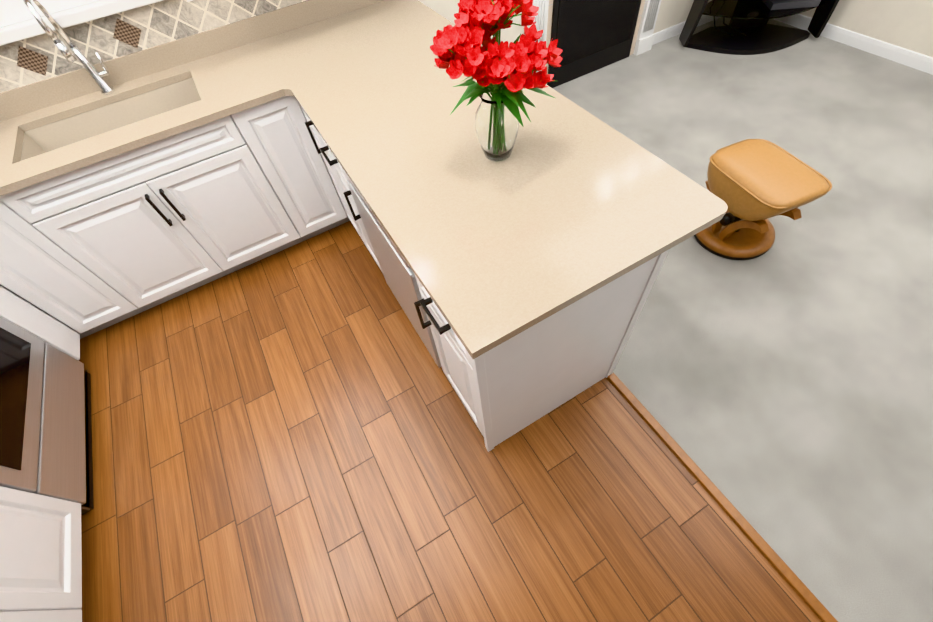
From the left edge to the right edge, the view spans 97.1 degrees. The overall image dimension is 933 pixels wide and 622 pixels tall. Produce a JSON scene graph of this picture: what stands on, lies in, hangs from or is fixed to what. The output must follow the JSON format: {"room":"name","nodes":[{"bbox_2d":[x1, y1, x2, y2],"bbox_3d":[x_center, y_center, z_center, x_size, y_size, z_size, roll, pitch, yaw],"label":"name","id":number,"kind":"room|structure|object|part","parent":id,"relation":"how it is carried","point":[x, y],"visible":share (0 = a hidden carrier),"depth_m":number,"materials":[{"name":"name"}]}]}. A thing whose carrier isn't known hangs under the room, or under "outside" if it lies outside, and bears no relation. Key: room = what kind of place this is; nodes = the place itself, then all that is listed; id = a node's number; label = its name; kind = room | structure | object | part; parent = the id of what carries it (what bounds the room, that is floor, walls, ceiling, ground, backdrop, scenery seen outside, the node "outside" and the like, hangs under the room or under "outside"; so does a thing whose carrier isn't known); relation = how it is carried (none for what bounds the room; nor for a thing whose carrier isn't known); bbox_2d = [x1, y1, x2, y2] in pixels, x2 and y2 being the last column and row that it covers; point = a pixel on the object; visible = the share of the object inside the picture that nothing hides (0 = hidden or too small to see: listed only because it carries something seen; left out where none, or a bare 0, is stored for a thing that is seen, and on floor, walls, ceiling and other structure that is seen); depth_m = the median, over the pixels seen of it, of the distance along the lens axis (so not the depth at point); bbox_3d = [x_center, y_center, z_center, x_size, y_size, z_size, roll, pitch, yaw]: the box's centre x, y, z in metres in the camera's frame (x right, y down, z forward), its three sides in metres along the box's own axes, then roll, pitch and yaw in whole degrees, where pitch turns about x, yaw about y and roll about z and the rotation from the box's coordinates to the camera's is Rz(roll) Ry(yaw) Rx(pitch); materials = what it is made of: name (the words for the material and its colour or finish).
{"room":"kitchen","nodes":[
{"label":"kitchen","id":0,"kind":"room"},
{"bbox_2d":[0,0,712,121],"bbox_3d":[-0.289,-2.161,2.190,6.400,2.510,0.170,-28,57,-13],"label":"wall","id":1,"kind":"structure","parent":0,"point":[35,96],"depth_m":2.09,"materials":[{"name":"beige paint"}]},
{"bbox_2d":[0,0,162,45],"bbox_3d":[-1.863,-1.530,1.487,0.988,0.863,0.200,-28,57,-13],"label":"window","id":2,"kind":"structure","parent":1,"relation":"in","point":[12,12],"depth_m":1.77,"materials":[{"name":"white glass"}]},
{"bbox_2d":[0,0,193,92],"bbox_3d":[-1.792,-1.202,1.879,0.989,0.161,0.009,-28,57,-13],"label":"backsplash","id":3,"kind":"structure","parent":1,"relation":"attached to","point":[27,61],"depth_m":1.90,"materials":[{"name":"tile"}]},
{"bbox_2d":[175,0,306,33],"bbox_3d":[-0.879,-1.774,2.001,1.159,0.452,0.009,-28,57,-13],"label":"backsplash","id":4,"kind":"structure","parent":1,"relation":"attached to","point":[202,15],"depth_m":2.06,"materials":[{"name":"tile"}]},
{"bbox_2d":[652,14,719,44],"bbox_3d":[2.062,-2.599,3.718,1.218,0.100,0.012,-28,57,-13],"label":"baseboard","id":5,"kind":"structure","parent":1,"relation":"attached to","point":[672,31],"depth_m":3.65,"materials":[{"name":"white wood"}]},
{"bbox_2d":[79,221,822,621],"bbox_3d":[-0.216,1.420,1.271,2.848,0.060,5.826,-28,57,-13],"label":"floor","id":6,"kind":"structure","parent":0,"point":[291,435],"depth_m":1.72,"materials":[{"name":"brown wood"}]},
{"bbox_2d":[0,486,81,621],"bbox_3d":[-1.705,0.931,1.189,0.651,0.885,0.597,-28,57,-13],"label":"base cabinet","id":7,"kind":"object","parent":6,"relation":"on","point":[40,560],"visible":1,"depth_m":1.43,"materials":[{"name":"white wood"}]},
{"bbox_2d":[0,317,93,514],"bbox_3d":[-2.038,0.439,1.544,0.678,0.920,0.778,-28,57,-13],"label":"range","id":8,"kind":"object","parent":6,"relation":"on","point":[45,424],"visible":0.75,"depth_m":1.73,"materials":[{"name":"silver metal"}]},
{"bbox_2d":[0,284,95,360],"bbox_3d":[-2.457,-0.069,1.961,0.615,0.885,0.769,-28,57,-13],"label":"base cabinet","id":9,"kind":"object","parent":6,"relation":"on","point":[27,316],"visible":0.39,"depth_m":1.97,"materials":[{"name":"white wood"}]},
{"bbox_2d":[0,200,149,332],"bbox_3d":[-2.108,-0.339,2.111,0.296,0.885,0.589,-28,57,-13],"label":"base cabinet","id":10,"kind":"object","parent":6,"relation":"on","point":[42,271],"visible":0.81,"depth_m":1.96,"materials":[{"name":"white wood"}]},
{"bbox_2d":[0,115,303,307],"bbox_3d":[-1.566,-0.608,2.241,0.939,0.885,0.625,-28,57,-13],"label":"base cabinet","id":11,"kind":"object","parent":6,"relation":"on","point":[154,224],"visible":0.88,"depth_m":1.99,"materials":[{"name":"white wood"}]},
{"bbox_2d":[0,0,454,195],"bbox_3d":[-1.497,-0.921,1.892,3.055,0.030,0.676,-28,57,-13],"label":"countertop","id":12,"kind":"structure","parent":11,"relation":"on","point":[244,77],"depth_m":1.96,"materials":[{"name":"stone"}]},
{"bbox_2d":[23,0,114,94],"bbox_3d":[-1.692,-1.138,1.783,0.100,0.428,0.214,-28,57,-13],"label":"faucet","id":13,"kind":"object","parent":12,"relation":"on","point":[106,88],"visible":0.98,"depth_m":1.76,"materials":[{"name":"silver metal"}]},
{"bbox_2d":[21,77,200,160],"bbox_3d":[-1.610,-0.822,1.984,0.797,0.212,0.374,-28,57,-13],"label":"sink","id":14,"kind":"object","parent":12,"relation":"in","point":[80,127],"visible":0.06,"depth_m":2.02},
{"bbox_2d":[231,96,349,240],"bbox_3d":[-0.751,-1.057,2.466,0.973,0.885,0.589,-28,57,-13],"label":"base cabinet","id":15,"kind":"object","parent":6,"relation":"on","point":[280,144],"visible":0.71,"depth_m":2.14,"materials":[{"name":"white wood"}]},
{"bbox_2d":[302,109,364,243],"bbox_3d":[-0.416,-0.816,2.264,0.706,0.885,0.287,-28,57,-13],"label":"base cabinet","id":16,"kind":"object","parent":6,"relation":"on","point":[320,144],"visible":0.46,"depth_m":2.12,"materials":[{"name":"white wood"}]},
{"bbox_2d":[288,36,727,358],"bbox_3d":[-0.007,-0.646,1.545,0.895,0.030,1.620,-28,57,-13],"label":"countertop","id":17,"kind":"structure","parent":16,"relation":"on","point":[566,204],"depth_m":1.32,"materials":[{"name":"stone"}]},
{"bbox_2d":[430,0,562,160],"bbox_3d":[0.089,-0.688,1.245,0.359,0.490,0.354,-28,57,-13],"label":"vase","id":18,"kind":"object","parent":17,"relation":"on","point":[502,74],"visible":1,"depth_m":1.14,"materials":[{"name":"red plant"}]},
{"bbox_2d":[319,137,382,272],"bbox_3d":[-0.258,-0.599,2.097,0.706,0.885,0.344,-28,57,-13],"label":"base cabinet","id":19,"kind":"object","parent":6,"relation":"on","point":[340,174],"visible":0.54,"depth_m":1.90,"materials":[{"name":"white wood"}]},
{"bbox_2d":[340,165,440,367],"bbox_3d":[-0.008,-0.276,1.849,0.682,0.881,0.597,-28,57,-13],"label":"dishwasher","id":20,"kind":"object","parent":6,"relation":"on","point":[399,276],"visible":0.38,"depth_m":1.63,"materials":[{"name":"silver metal"}]},
{"bbox_2d":[414,250,668,451],"bbox_3d":[0.235,0.072,1.580,0.710,0.885,0.394,-28,57,-13],"label":"base cabinet","id":21,"kind":"object","parent":6,"relation":"on","point":[454,358],"depth_m":1.39,"materials":[{"name":"white wood"}]},
{"bbox_3d":[0.341,0.191,1.487,0.678,0.885,0.026,-28,57,-13],"label":"kitchen peninsula end panel","id":22,"kind":"part","parent":21,"relation":"part of","materials":[{"name":"white wood"}]},
{"bbox_2d":[607,373,837,621],"bbox_3d":[1.561,1.520,0.970,0.037,0.014,3.572,-28,57,-13],"label":"threshold","id":23,"kind":"object","parent":6,"relation":"on","point":[811,600],"depth_m":1.56,"materials":[{"name":"brown wood"}]},
{"bbox_2d":[553,17,932,621],"bbox_3d":[2.539,-0.041,1.987,3.552,0.070,5.826,-28,57,-13],"label":"floor carpet","id":24,"kind":"object","parent":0,"point":[781,389],"visible":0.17,"depth_m":1.99,"materials":[{"name":"grey carpet"}]},
{"bbox_2d":[527,0,548,72],"bbox_3d":[0.490,-2.054,2.886,0.167,1.114,0.064,-28,57,-13],"label":"fireplace leg","id":25,"kind":"object","parent":24,"relation":"on","point":[541,19],"visible":0.1,"depth_m":2.88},
{"bbox_2d":[545,0,644,87],"bbox_3d":[0.982,-2.316,3.016,0.976,1.114,0.034,-28,57,-13],"label":"fireplace surround","id":26,"kind":"object","parent":24,"relation":"on","point":[592,35],"visible":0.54,"depth_m":3.22,"materials":[{"name":"tile"}]},
{"bbox_2d":[633,0,661,55],"bbox_3d":[1.476,-2.575,3.143,0.167,1.114,0.064,-28,57,-13],"label":"fireplace leg","id":27,"kind":"object","parent":24,"relation":"on","point":[645,37],"visible":0.83,"depth_m":3.41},
{"bbox_2d":[679,0,838,54],"bbox_3d":[2.351,-2.506,3.196,0.982,0.800,0.737,-28,57,-13],"label":"tv stand","id":28,"kind":"object","parent":24,"relation":"on","point":[748,30],"visible":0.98,"depth_m":3.41,"materials":[{"name":"black glass"}]},
{"bbox_2d":[694,139,831,259],"bbox_3d":[1.472,-0.566,2.144,0.414,0.452,0.494,-28,57,-13],"label":"footstool","id":29,"kind":"object","parent":24,"relation":"on","point":[754,185],"visible":0.94,"depth_m":2.00,"materials":[{"name":"orange leather"}]},
{"bbox_2d":[799,0,932,56],"bbox_3d":[3.985,-1.662,1.395,0.150,2.510,5.976,-28,57,-13],"label":"wall","id":30,"kind":"structure","parent":0,"point":[907,24],"depth_m":3.09,"materials":[{"name":"paint"}]},
{"bbox_2d":[773,14,932,74],"bbox_3d":[4.057,-0.890,2.324,0.012,0.100,5.826,-28,57,-13],"label":"baseboard","id":31,"kind":"structure","parent":30,"relation":"attached to","point":[903,56],"depth_m":3.24,"materials":[{"name":"white wood"}]}
]}

